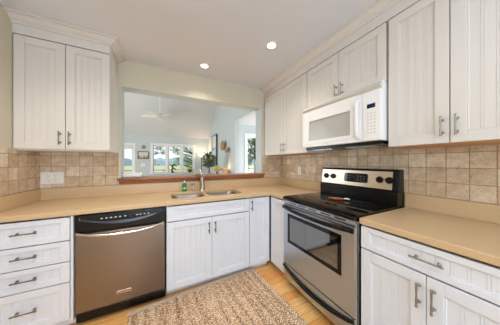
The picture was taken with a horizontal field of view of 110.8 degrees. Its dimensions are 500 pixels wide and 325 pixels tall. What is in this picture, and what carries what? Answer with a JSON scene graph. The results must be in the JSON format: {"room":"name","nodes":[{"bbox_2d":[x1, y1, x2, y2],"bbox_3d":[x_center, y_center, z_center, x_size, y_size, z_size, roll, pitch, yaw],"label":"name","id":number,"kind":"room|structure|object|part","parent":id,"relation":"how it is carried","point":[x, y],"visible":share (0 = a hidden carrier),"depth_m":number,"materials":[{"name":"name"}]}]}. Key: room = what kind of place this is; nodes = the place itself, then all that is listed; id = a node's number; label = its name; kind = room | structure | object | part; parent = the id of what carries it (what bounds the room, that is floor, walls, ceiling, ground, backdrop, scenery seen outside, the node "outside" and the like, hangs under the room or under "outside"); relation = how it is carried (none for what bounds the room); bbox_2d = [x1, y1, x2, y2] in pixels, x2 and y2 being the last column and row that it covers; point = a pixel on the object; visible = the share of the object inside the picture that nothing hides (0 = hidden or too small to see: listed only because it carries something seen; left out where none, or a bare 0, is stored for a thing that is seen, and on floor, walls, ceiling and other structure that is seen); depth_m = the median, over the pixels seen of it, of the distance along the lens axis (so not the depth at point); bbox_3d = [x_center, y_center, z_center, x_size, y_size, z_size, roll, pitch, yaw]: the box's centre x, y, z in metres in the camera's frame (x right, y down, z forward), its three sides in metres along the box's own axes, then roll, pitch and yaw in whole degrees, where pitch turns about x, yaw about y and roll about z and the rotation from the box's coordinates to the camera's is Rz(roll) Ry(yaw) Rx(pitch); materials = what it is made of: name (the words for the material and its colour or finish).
{"room":"kitchen","nodes":[
{"label":"kitchen","id":0,"kind":"room"},
{"bbox_2d":[0,4,12,147],"bbox_3d":[-1.027,0.050,-0.511,0.120,2.464,5.205,0,0,-27],"label":"wall","id":1,"kind":"structure","parent":0,"point":[6,34],"depth_m":1.33,"materials":[{"name":"beige paint"}]},
{"bbox_2d":[0,146,39,196],"bbox_3d":[-1.508,0.069,0.595,0.008,0.374,2.414,0,0,-27],"label":"backsplash","id":2,"kind":"structure","parent":1,"relation":"attached to","point":[19,169],"depth_m":1.43,"materials":[{"name":"tile"}]},
{"bbox_2d":[124,134,207,175],"bbox_3d":[-3.725,0.117,6.478,4.532,2.330,0.120,0,0,-27],"label":"wall","id":3,"kind":"structure","parent":0,"point":[201,145],"depth_m":6.57,"materials":[{"name":"grey paint"}]},
{"bbox_2d":[124,143,135,171],"bbox_3d":[-4.364,0.167,6.103,0.585,1.720,0.140,0,0,-27],"label":"window","id":4,"kind":"structure","parent":3,"relation":"in","point":[133,144],"depth_m":6.18,"materials":[{"name":"white"}]},
{"bbox_2d":[124,145,132,148],"bbox_3d":[-4.341,-0.548,6.058,0.370,0.140,0.040,0,0,-27],"label":"roller blind","id":5,"kind":"object","parent":4,"relation":"attached to","point":[125,146],"visible":0.66,"depth_m":6.08,"materials":[{"name":"white fabric"}]},
{"bbox_2d":[138,151,148,158],"bbox_3d":[-3.904,-0.270,6.308,0.350,0.276,0.022,0,0,-27],"label":"framed picture","id":6,"kind":"object","parent":3,"relation":"attached to","point":[141,154],"visible":1,"depth_m":6.31,"materials":[{"name":"grey"}]},
{"bbox_2d":[150,143,194,173],"bbox_3d":[-2.993,-0.148,6.799,1.660,1.150,0.160,0,0,-27],"label":"window","id":7,"kind":"structure","parent":3,"relation":"in","point":[166,146],"depth_m":6.73,"materials":[{"name":"white"}]},
{"bbox_3d":[-3.460,-0.133,6.610,0.443,1.028,0.040,0,0,-27],"label":"sash","id":8,"kind":"part","parent":7,"relation":"part of","materials":[{"name":"white"}]},
{"bbox_3d":[-3.000,-0.133,6.841,0.443,1.028,0.040,0,0,-27],"label":"sash","id":9,"kind":"part","parent":7,"relation":"part of","materials":[{"name":"white"}]},
{"bbox_3d":[-2.546,-0.133,7.068,0.408,1.028,0.040,0,0,-27],"label":"sash","id":10,"kind":"part","parent":7,"relation":"part of","materials":[{"name":"white"}]},
{"bbox_2d":[124,92,215,138],"bbox_3d":[-2.653,-1.962,4.333,4.532,2.100,4.915,0,0,-27],"label":"ceiling","id":11,"kind":"structure","parent":0,"point":[194,120],"depth_m":6.04,"materials":[{"name":"white paint"}]},
{"bbox_2d":[141,97,176,120],"bbox_3d":[-2.801,-1.736,5.358,1.020,0.745,0.970,0,0,-27],"label":"ceiling fan","id":12,"kind":"object","parent":11,"relation":"hanging from","point":[159,116],"visible":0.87,"depth_m":5.24,"materials":[{"name":"white"}]},
{"bbox_3d":[-2.830,-1.418,5.022,0.120,0.040,0.460,0,0,9],"label":"blade","id":13,"kind":"part","parent":12,"relation":"part of","materials":[{"name":"white"}]},
{"bbox_2d":[0,0,388,88],"bbox_3d":[0.382,-1.232,0.036,3.130,0.100,5.122,0,0,-27],"label":"ceiling","id":14,"kind":"structure","parent":0,"point":[230,36],"depth_m":1.51,"materials":[{"name":"white paint"}]},
{"bbox_2d":[200,63,208,68],"bbox_3d":[-0.555,-1.178,2.102,0.116,0.008,0.116,0,0,-27],"label":"recessed light","id":15,"kind":"object","parent":14,"relation":"in","point":[202,65],"visible":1,"depth_m":2.09,"materials":[{"name":"white"}]},
{"bbox_2d":[266,41,276,48],"bbox_3d":[0.217,-1.178,1.735,0.116,0.008,0.116,0,0,-27],"label":"recessed light","id":16,"kind":"object","parent":14,"relation":"in","point":[272,44],"visible":1,"depth_m":1.74,"materials":[{"name":"white"}]},
{"bbox_2d":[118,60,271,263],"bbox_3d":[-1.427,-0.918,2.096,4.523,4.400,0.183,0,0,-27],"label":"wall","id":17,"kind":"structure","parent":0,"point":[130,74],"depth_m":2.28,"materials":[{"name":"beige paint"}]},
{"bbox_2d":[41,172,63,183],"bbox_3d":[-1.963,0.154,1.711,0.164,0.118,0.010,0,0,-27],"label":"wall outlet","id":18,"kind":"object","parent":17,"relation":"attached to","point":[46,177],"visible":1,"depth_m":1.71,"materials":[{"name":"white plastic"}]},
{"bbox_2d":[4,7,125,69],"bbox_3d":[-1.649,-1.113,1.651,0.701,0.136,0.415,0,0,-27],"label":"trim","id":19,"kind":"structure","parent":17,"relation":"attached to","point":[25,24],"depth_m":1.50,"materials":[{"name":"white paint"}]},
{"bbox_2d":[13,33,117,152],"bbox_3d":[-1.693,-0.572,1.651,0.619,0.940,0.371,0,0,-27],"label":"upper cabinet","id":20,"kind":"object","parent":17,"relation":"attached to","point":[65,97],"visible":1,"depth_m":1.51,"materials":[{"name":"white paint"}]},
{"bbox_3d":[-1.770,-0.576,1.460,0.303,0.923,0.022,0,0,-27],"label":"door","id":21,"kind":"part","parent":20,"relation":"part of","materials":[{"name":"white paint"}]},
{"bbox_3d":[-1.706,-0.108,1.676,0.619,0.012,0.307,0,0,-27],"label":"light rail","id":22,"kind":"part","parent":20,"relation":"part of","materials":[{"name":"white paint"}]},
{"bbox_3d":[-1.592,-0.212,1.516,0.017,0.118,0.038,0,0,-27],"label":"handle","id":23,"kind":"part","parent":20,"relation":"part of","materials":[{"name":"silver metal"}]},
{"bbox_3d":[-1.493,-0.576,1.598,0.307,0.923,0.022,0,0,-27],"label":"door","id":24,"kind":"part","parent":20,"relation":"part of","materials":[{"name":"white paint"}]},
{"bbox_2d":[40,152,118,188],"bbox_3d":[-1.773,0.069,1.817,0.629,0.374,0.008,0,0,-27],"label":"backsplash","id":25,"kind":"structure","parent":17,"relation":"attached to","point":[79,169],"depth_m":1.81,"materials":[{"name":"tile"}]},
{"bbox_2d":[121,86,260,177],"bbox_3d":[-0.688,-0.351,2.466,1.855,1.054,0.181,0,0,-27],"label":"trim","id":26,"kind":"structure","parent":17,"relation":"attached to","point":[123,88],"depth_m":2.39,"materials":[{"name":"grey paint"}]},
{"bbox_2d":[117,173,264,183],"bbox_3d":[-0.681,0.214,2.472,1.930,0.074,0.279,0,0,-27],"label":"wooden ledge","id":27,"kind":"object","parent":17,"relation":"attached to","point":[164,178],"visible":0.92,"depth_m":2.25,"materials":[{"name":"brown wood"}]},
{"bbox_2d":[122,172,142,176],"bbox_3d":[-1.426,0.148,2.099,0.202,0.058,0.100,0,0,-24],"label":"box","id":28,"kind":"object","parent":27,"relation":"on","point":[125,174],"visible":0.98,"depth_m":2.06,"materials":[{"name":"white plastic"}]},
{"bbox_2d":[263,155,280,177],"bbox_3d":[0.368,0.069,2.888,0.363,0.374,0.008,0,0,-27],"label":"backsplash","id":29,"kind":"structure","parent":17,"relation":"attached to","point":[271,164],"depth_m":2.89,"materials":[{"name":"tile"}]},
{"bbox_2d":[69,239,333,324],"bbox_3d":[-0.676,1.332,2.357,7.100,0.100,10.220,0,0,-27],"label":"floor","id":30,"kind":"structure","parent":0,"point":[269,272],"depth_m":1.59,"materials":[{"name":"brown wood"}]},
{"bbox_2d":[0,215,76,324],"bbox_3d":[-1.697,0.844,1.483,0.463,0.873,0.663,0,0,-27],"label":"base cabinet","id":31,"kind":"object","parent":30,"relation":"on","point":[37,256],"visible":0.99,"depth_m":1.25,"materials":[{"name":"white paint"}]},
{"bbox_3d":[-1.569,0.825,1.198,0.128,0.017,0.038,0,0,-27],"label":"handle","id":32,"kind":"part","parent":31,"relation":"part of","materials":[{"name":"silver metal"}]},
{"bbox_3d":[-1.569,1.048,1.198,0.128,0.017,0.038,0,0,-27],"label":"handle","id":33,"kind":"part","parent":31,"relation":"part of","materials":[{"name":"silver metal"}]},
{"bbox_3d":[-1.569,0.667,1.198,0.128,0.017,0.038,0,0,-27],"label":"handle","id":34,"kind":"part","parent":31,"relation":"part of","materials":[{"name":"silver metal"}]},
{"bbox_3d":[-1.569,0.498,1.198,0.128,0.017,0.038,0,0,-27],"label":"handle","id":35,"kind":"part","parent":31,"relation":"part of","materials":[{"name":"silver metal"}]},
{"bbox_3d":[-1.578,1.056,1.226,0.439,0.281,0.022,0,0,-27],"label":"drawer","id":36,"kind":"part","parent":31,"relation":"part of","materials":[{"name":"white paint"}]},
{"bbox_3d":[-1.578,0.833,1.226,0.439,0.151,0.022,0,0,-27],"label":"drawer","id":37,"kind":"part","parent":31,"relation":"part of","materials":[{"name":"white paint"}]},
{"bbox_3d":[-1.578,0.675,1.226,0.439,0.152,0.022,0,0,-27],"label":"drawer","id":38,"kind":"part","parent":31,"relation":"part of","materials":[{"name":"white paint"}]},
{"bbox_3d":[-1.578,0.506,1.226,0.439,0.172,0.022,0,0,-27],"label":"drawer","id":39,"kind":"part","parent":31,"relation":"part of","materials":[{"name":"white paint"}]},
{"bbox_2d":[75,206,164,322],"bbox_3d":[-1.182,0.846,1.695,0.620,0.869,0.654,0,0,-27],"label":"dishwasher","id":40,"kind":"object","parent":30,"relation":"on","point":[120,255],"visible":1,"depth_m":1.44,"materials":[{"name":"silver metal"}]},
{"bbox_3d":[-1.051,0.563,1.433,0.604,0.052,0.066,0,0,-27],"label":"handle","id":41,"kind":"part","parent":40,"relation":"part of","materials":[{"name":"silver metal"}]},
{"bbox_3d":[-1.071,0.484,1.473,0.620,0.140,0.050,0,0,-27],"label":"control panel","id":42,"kind":"part","parent":40,"relation":"part of","materials":[{"name":"black plastic"}]},
{"bbox_3d":[-1.084,1.235,1.498,0.620,0.092,0.055,0,0,-27],"label":"kick plate","id":43,"kind":"part","parent":40,"relation":"part of","materials":[{"name":"black plastic"}]},
{"bbox_2d":[166,192,248,293],"bbox_3d":[-0.524,0.844,2.067,0.868,0.873,0.658,0,0,-27],"label":"base cabinet","id":44,"kind":"object","parent":30,"relation":"on","point":[205,242],"visible":0.99,"depth_m":1.78,"materials":[{"name":"white paint"}]},
{"bbox_2d":[0,177,320,222],"bbox_3d":[-0.445,0.331,1.690,2.888,0.150,1.421,0,0,-27],"label":"countertop","id":45,"kind":"structure","parent":44,"relation":"on","point":[69,201],"depth_m":1.80,"materials":[{"name":"beige laminate"}]},
{"bbox_2d":[182,180,186,190],"bbox_3d":[-0.840,0.298,2.207,0.058,0.138,0.058,0,0,-27],"label":"dish soap bottle","id":46,"kind":"object","parent":45,"relation":"on","point":[184,186],"visible":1,"depth_m":2.19,"materials":[{"name":"green plastic"}]},
{"bbox_2d":[192,169,205,190],"bbox_3d":[-0.669,0.226,2.228,0.082,0.282,0.236,0,0,27],"label":"kitchen faucet","id":47,"kind":"object","parent":45,"relation":"on","point":[201,176],"visible":0.99,"depth_m":2.26,"materials":[{"name":"silver metal"}]},
{"bbox_3d":[-0.666,0.166,2.217,0.052,0.087,0.167,0,0,22],"label":"spout","id":48,"kind":"part","parent":47,"relation":"part of","materials":[{"name":"silver metal"}]},
{"bbox_2d":[172,191,237,205],"bbox_3d":[-0.517,0.493,2.090,0.831,0.173,0.446,0,0,-27],"label":"sink","id":49,"kind":"object","parent":45,"relation":"in","point":[226,192],"visible":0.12,"depth_m":2.16,"materials":[{"name":"silver metal"}]},
{"bbox_3d":[-0.705,0.493,1.968,0.386,0.173,0.396,0,0,-27],"label":"bowl","id":50,"kind":"part","parent":49,"relation":"part of","materials":[{"name":"silver metal"}]},
{"bbox_3d":[-0.347,0.493,2.175,0.451,0.173,0.446,0,0,-27],"label":"bowl","id":51,"kind":"part","parent":49,"relation":"part of","materials":[{"name":"silver metal"}]},
{"bbox_3d":[-0.594,0.889,1.719,0.424,0.641,0.022,0,0,-27],"label":"door","id":52,"kind":"part","parent":44,"relation":"part of","materials":[{"name":"white paint"}]},
{"bbox_3d":[-0.207,0.889,1.912,0.436,0.641,0.022,0,0,-27],"label":"door","id":53,"kind":"part","parent":44,"relation":"part of","materials":[{"name":"white paint"}]},
{"bbox_2d":[126,268,308,324],"bbox_3d":[0.088,1.262,0.769,1.266,0.038,2.324,0,0,-31],"label":"woven rug","id":54,"kind":"object","parent":30,"relation":"on","point":[244,297],"visible":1,"depth_m":1.50,"materials":[{"name":"fabric"}]},
{"bbox_2d":[247,196,268,268],"bbox_3d":[-0.011,0.844,2.324,0.276,0.873,0.658,0,0,-27],"label":"base cabinet","id":55,"kind":"object","parent":30,"relation":"on","point":[258,206],"visible":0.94,"depth_m":2.07,"materials":[{"name":"white paint"}]},
{"bbox_2d":[271,196,285,272],"bbox_3d":[0.591,0.844,2.133,0.620,0.873,0.286,0,0,-27],"label":"base cabinet","id":56,"kind":"object","parent":30,"relation":"on","point":[277,212],"visible":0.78,"depth_m":2.00,"materials":[{"name":"white paint"}]},
{"bbox_2d":[282,167,403,324],"bbox_3d":[0.791,0.671,1.617,0.720,1.222,0.766,0,0,-27],"label":"oven range","id":57,"kind":"object","parent":30,"relation":"on","point":[322,234],"visible":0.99,"depth_m":1.43,"materials":[{"name":"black metal"}]},
{"bbox_3d":[0.499,0.462,1.470,0.067,0.038,0.748,0,0,-27],"label":"handle","id":58,"kind":"part","parent":57,"relation":"part of","materials":[{"name":"silver plastic"}]},
{"bbox_3d":[0.545,1.130,1.494,0.042,0.153,0.760,0,0,-27],"label":"storage drawer","id":59,"kind":"part","parent":57,"relation":"part of","materials":[{"name":"silver metal"}]},
{"bbox_3d":[0.545,0.739,1.494,0.042,0.613,0.760,0,0,-27],"label":"oven door","id":60,"kind":"part","parent":57,"relation":"part of","materials":[{"name":"silver metal"}]},
{"bbox_2d":[328,197,349,199],"bbox_3d":[0.842,0.341,1.635,0.184,0.025,0.052,0,0,31],"label":"spoon rest","id":61,"kind":"object","parent":57,"relation":"on","point":[333,198],"visible":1,"depth_m":1.63,"materials":[{"name":"brown ceramic"}]},
{"bbox_2d":[283,192,403,220],"bbox_3d":[0.814,0.373,1.628,0.663,0.038,0.766,0,0,-27],"label":"cooktop","id":62,"kind":"object","parent":57,"relation":"in","point":[355,208],"depth_m":1.46,"materials":[{"name":"black glass"}]},
{"bbox_3d":[1.046,0.150,1.711,0.018,0.088,0.230,0,0,-27],"label":"display panel","id":63,"kind":"part","parent":57,"relation":"part of","materials":[{"name":"black glass"}]},
{"bbox_3d":[0.720,0.789,1.155,0.035,0.785,0.002,0,0,-27],"label":"trim","id":64,"kind":"part","parent":57,"relation":"part of","materials":[{"name":"silver metal"}]},
{"bbox_3d":[1.030,0.155,1.754,0.026,0.154,0.709,0,0,-27],"label":"stainless panel","id":65,"kind":"part","parent":57,"relation":"part of","materials":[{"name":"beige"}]},
{"bbox_3d":[1.133,0.151,1.514,0.032,0.058,0.058,0,0,-27],"label":"knob","id":66,"kind":"part","parent":57,"relation":"part of","materials":[{"name":"black plastic"}]},
{"bbox_3d":[1.165,0.151,1.448,0.032,0.058,0.058,0,0,-27],"label":"knob","id":67,"kind":"part","parent":57,"relation":"part of","materials":[{"name":"black plastic"}]},
{"bbox_2d":[361,224,499,324],"bbox_3d":[1.144,0.844,0.985,0.658,0.873,0.660,0,0,-27],"label":"base cabinet","id":68,"kind":"object","parent":30,"relation":"on","point":[405,281],"visible":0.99,"depth_m":0.88,"materials":[{"name":"white paint"}]},
{"bbox_3d":[0.819,0.889,1.010,0.022,0.641,0.316,0,0,-27],"label":"door","id":69,"kind":"part","parent":68,"relation":"part of","materials":[{"name":"white paint"}]},
{"bbox_3d":[0.852,0.670,0.877,0.038,0.128,0.017,0,0,-27],"label":"handle","id":70,"kind":"part","parent":68,"relation":"part of","materials":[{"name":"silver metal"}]},
{"bbox_3d":[0.866,0.485,0.849,0.038,0.017,0.128,0,0,-27],"label":"handle","id":71,"kind":"part","parent":68,"relation":"part of","materials":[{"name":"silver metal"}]},
{"bbox_2d":[359,193,499,266],"bbox_3d":[1.292,0.331,0.731,0.639,0.150,1.252,0,0,-27],"label":"countertop","id":72,"kind":"structure","parent":68,"relation":"on","point":[469,229],"depth_m":1.03,"materials":[{"name":"beige laminate"}]},
{"bbox_2d":[405,193,499,223],"bbox_3d":[1.569,0.312,0.870,0.019,0.111,1.252,0,0,-27],"label":"backsplash","id":73,"kind":"structure","parent":72,"relation":"on","point":[484,212],"depth_m":1.17,"materials":[{"name":"beige laminate"}]},
{"bbox_3d":[0.876,0.670,0.828,0.038,0.128,0.017,0,0,-27],"label":"handle","id":74,"kind":"part","parent":68,"relation":"part of","materials":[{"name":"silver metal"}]},
{"bbox_3d":[0.965,0.889,0.717,0.022,0.641,0.332,0,0,-27],"label":"door","id":75,"kind":"part","parent":68,"relation":"part of","materials":[{"name":"white paint"}]},
{"bbox_3d":[-1.045,0.851,5.012,0.710,0.860,1.100,0,0,-27],"label":"console table","id":76,"kind":"object","parent":30,"relation":"on","visible":0},
{"bbox_2d":[200,151,216,173],"bbox_3d":[-1.149,0.049,4.811,0.506,0.745,0.497,0,0,-27],"label":"potted plant","id":77,"kind":"object","parent":76,"relation":"on","point":[208,164],"visible":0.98,"depth_m":4.75,"materials":[{"name":"green plant"}]},
{"bbox_2d":[212,165,222,173],"bbox_3d":[-0.864,0.251,4.675,0.328,0.340,0.305,0,0,-27],"label":"flower bouquet","id":78,"kind":"object","parent":76,"relation":"on","point":[217,166],"visible":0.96,"depth_m":4.67,"materials":[{"name":"yellow plant"}]},
{"bbox_2d":[222,169,227,173],"bbox_3d":[-0.716,0.299,4.919,0.190,0.245,0.190,0,0,-27],"label":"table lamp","id":79,"kind":"object","parent":76,"relation":"on","point":[224,171],"visible":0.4,"depth_m":4.85,"materials":[{"name":"orange fabric"}]},
{"bbox_2d":[208,106,255,173],"bbox_3d":[-0.671,-0.840,5.258,0.120,4.244,4.795,0,0,-27],"label":"wall","id":80,"kind":"structure","parent":0,"point":[225,123],"depth_m":5.12,"materials":[{"name":"grey paint"}]},
{"bbox_2d":[212,134,217,165],"bbox_3d":[-1.306,-0.438,6.335,0.050,1.130,0.640,0,0,-27],"label":"wall art","id":81,"kind":"object","parent":80,"relation":"attached to","point":[214,137],"visible":0.68,"depth_m":6.17,"materials":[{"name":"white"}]},
{"bbox_2d":[220,140,224,150],"bbox_3d":[-0.817,-0.511,5.294,0.107,0.321,0.343,0,0,-27],"label":"wall basket","id":82,"kind":"object","parent":80,"relation":"attached to","point":[222,145],"visible":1,"depth_m":5.30,"materials":[{"name":"beige wicker"}]},
{"bbox_2d":[239,124,255,172],"bbox_3d":[0.479,0.032,5.428,2.088,2.500,0.120,0,0,-27],"label":"wall","id":83,"kind":"structure","parent":0,"point":[243,129],"depth_m":5.01,"materials":[{"name":"grey paint"}]},
{"bbox_2d":[245,133,255,172],"bbox_3d":[0.095,-0.198,5.180,0.645,1.330,0.140,0,0,-27],"label":"window","id":84,"kind":"structure","parent":83,"relation":"in","point":[247,135],"depth_m":5.05,"materials":[{"name":"white wood"}]},
{"bbox_2d":[239,113,255,125],"bbox_3d":[0.947,-1.145,4.491,2.088,0.096,1.975,0,0,-27],"label":"ceiling","id":85,"kind":"structure","parent":0,"point":[251,120],"depth_m":4.61,"materials":[{"name":"white paint"}]},
{"bbox_2d":[260,0,419,98],"bbox_3d":[0.972,-1.113,1.281,0.110,0.136,3.422,0,0,-27],"label":"trim","id":86,"kind":"structure","parent":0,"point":[380,12],"depth_m":1.54,"materials":[{"name":"white paint"}]},
{"bbox_3d":[1.665,0.050,0.836,0.120,2.464,5.205,0,0,-27],"label":"wall","id":87,"kind":"structure","parent":0,"visible":0},
{"bbox_2d":[265,72,325,155],"bbox_3d":[0.571,-0.576,2.459,0.363,0.933,0.932,0,0,-27],"label":"upper cabinet","id":88,"kind":"object","parent":87,"relation":"attached to","point":[284,108],"visible":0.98,"depth_m":2.31,"materials":[{"name":"white paint"}]},
{"bbox_3d":[0.358,-0.576,2.588,0.022,0.923,0.491,0,0,-27],"label":"door","id":89,"kind":"part","parent":88,"relation":"part of","materials":[{"name":"white paint"}]},
{"bbox_3d":[0.565,-0.576,2.175,0.022,0.923,0.425,0,0,-27],"label":"door","id":90,"kind":"part","parent":88,"relation":"part of","materials":[{"name":"white paint"}]},
{"bbox_3d":[0.598,-0.112,2.473,0.300,0.004,0.928,0,0,-27],"label":"panel","id":91,"kind":"part","parent":88,"relation":"part of","materials":[{"name":"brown wood"}]},
{"bbox_2d":[302,80,388,150],"bbox_3d":[0.925,-0.367,1.671,0.434,0.470,0.782,0,0,-27],"label":"microwave oven","id":92,"kind":"object","parent":87,"relation":"attached to","point":[359,118],"visible":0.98,"depth_m":1.44,"materials":[{"name":"white plastic"}]},
{"bbox_3d":[0.749,-0.355,1.657,0.021,0.383,0.646,0,0,-27],"label":"door","id":93,"kind":"part","parent":92,"relation":"part of","materials":[{"name":"white plastic"}]},
{"bbox_2d":[306,140,388,150],"bbox_3d":[0.954,-0.151,1.680,0.350,0.026,0.752,0,0,-27],"label":"vent hood","id":94,"kind":"object","parent":92,"relation":"attached to","point":[374,143],"depth_m":1.52,"materials":[{"name":"black metal"}]},
{"bbox_3d":[0.855,-0.343,1.378,0.046,0.313,0.030,0,0,-27],"label":"handle","id":95,"kind":"part","parent":92,"relation":"part of","materials":[{"name":"white plastic"}]},
{"bbox_3d":[0.923,-0.354,1.307,0.021,0.376,0.128,0,0,-27],"label":"control panel","id":96,"kind":"part","parent":92,"relation":"part of","materials":[{"name":"white plastic"}]},
{"bbox_2d":[307,22,388,107],"bbox_3d":[0.957,-0.823,1.688,0.363,0.438,0.786,0,0,-27],"label":"upper cabinet","id":97,"kind":"object","parent":87,"relation":"attached to","point":[365,62],"visible":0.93,"depth_m":1.51,"materials":[{"name":"white paint"}]},
{"bbox_3d":[0.751,-0.821,1.804,0.022,0.433,0.389,0,0,-27],"label":"door","id":98,"kind":"part","parent":97,"relation":"part of","materials":[{"name":"white paint"}]},
{"bbox_3d":[0.926,-0.821,1.452,0.022,0.433,0.389,0,0,-27],"label":"door","id":99,"kind":"part","parent":97,"relation":"part of","materials":[{"name":"white paint"}]},
{"bbox_2d":[281,144,499,204],"bbox_3d":[1.270,0.021,1.482,0.008,0.470,3.314,0,0,-27],"label":"backsplash","id":100,"kind":"structure","parent":87,"relation":"attached to","point":[464,173],"depth_m":1.29,"materials":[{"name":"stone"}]},
{"bbox_2d":[389,0,499,148],"bbox_3d":[1.277,-0.576,1.048,0.363,0.933,0.620,0,0,-27],"label":"upper cabinet","id":101,"kind":"object","parent":87,"relation":"attached to","point":[444,55],"visible":1,"depth_m":1.00,"materials":[{"name":"white paint"}]},
{"bbox_3d":[1.088,-0.576,1.130,0.022,0.923,0.300,0,0,-27],"label":"door","id":102,"kind":"part","parent":101,"relation":"part of","materials":[{"name":"white paint"}]},
{"bbox_3d":[1.117,-0.212,1.006,0.038,0.118,0.017,0,0,-27],"label":"handle","id":103,"kind":"part","parent":101,"relation":"part of","materials":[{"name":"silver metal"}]},
{"bbox_3d":[1.304,-0.112,1.061,0.300,0.004,0.616,0,0,-27],"label":"panel","id":104,"kind":"part","parent":101,"relation":"part of","materials":[{"name":"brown wood"}]},
{"bbox_3d":[1.143,-0.212,0.954,0.038,0.118,0.017,0,0,-27],"label":"handle","id":105,"kind":"part","parent":101,"relation":"part of","materials":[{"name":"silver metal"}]},
{"bbox_3d":[1.226,-0.576,0.853,0.022,0.923,0.312,0,0,-27],"label":"door","id":106,"kind":"part","parent":101,"relation":"part of","materials":[{"name":"white paint"}]},
{"label":"outside","id":107,"kind":"structure","parent":0,"visible":0},
{"bbox_2d":[124,165,253,172],"bbox_3d":[-34.893,1.882,69.760,180.000,0.200,164.000,0,0,-27],"label":"ground","id":108,"kind":"structure","parent":107,"point":[158,168],"depth_m":51.19,"materials":[{"name":"green plant"}]},
{"bbox_2d":[154,146,164,154],"bbox_3d":[-6.625,-0.531,11.206,2.483,4.673,1.711,0,0,-27],"label":"tree","id":109,"kind":"object","parent":108,"relation":"on","point":[160,148],"visible":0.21,"depth_m":11.49,"materials":[{"name":"green plant"}]},
{"bbox_2d":[170,147,191,170],"bbox_3d":[-3.900,-0.082,11.049,2.515,3.776,1.319,0,0,-27],"label":"tree","id":110,"kind":"object","parent":108,"relation":"on","point":[185,149],"visible":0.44,"depth_m":10.87,"materials":[{"name":"green plant"}]},
{"bbox_2d":[124,168,253,171],"bbox_3d":[-6.710,1.167,13.415,18.100,1.230,0.100,0,0,-27],"label":"rail fence","id":111,"kind":"object","parent":108,"relation":"on","point":[248,168],"visible":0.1,"depth_m":13.59,"materials":[{"name":"beige"}]},
{"bbox_2d":[248,138,255,172],"bbox_3d":[0.336,-0.079,9.079,1.835,3.770,1.443,0,0,-27],"label":"tree","id":112,"kind":"object","parent":108,"relation":"on","point":[251,149],"visible":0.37,"depth_m":9.01,"materials":[{"name":"green plant"}]},
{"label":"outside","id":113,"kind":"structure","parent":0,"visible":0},
{"bbox_2d":[124,157,253,165],"bbox_3d":[-42.949,-0.946,108.219,240.000,5.656,12.000,0,0,-27],"label":"hills","id":114,"kind":"structure","parent":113,"point":[159,161],"depth_m":98.09,"materials":[{"name":"white"}]}
]}

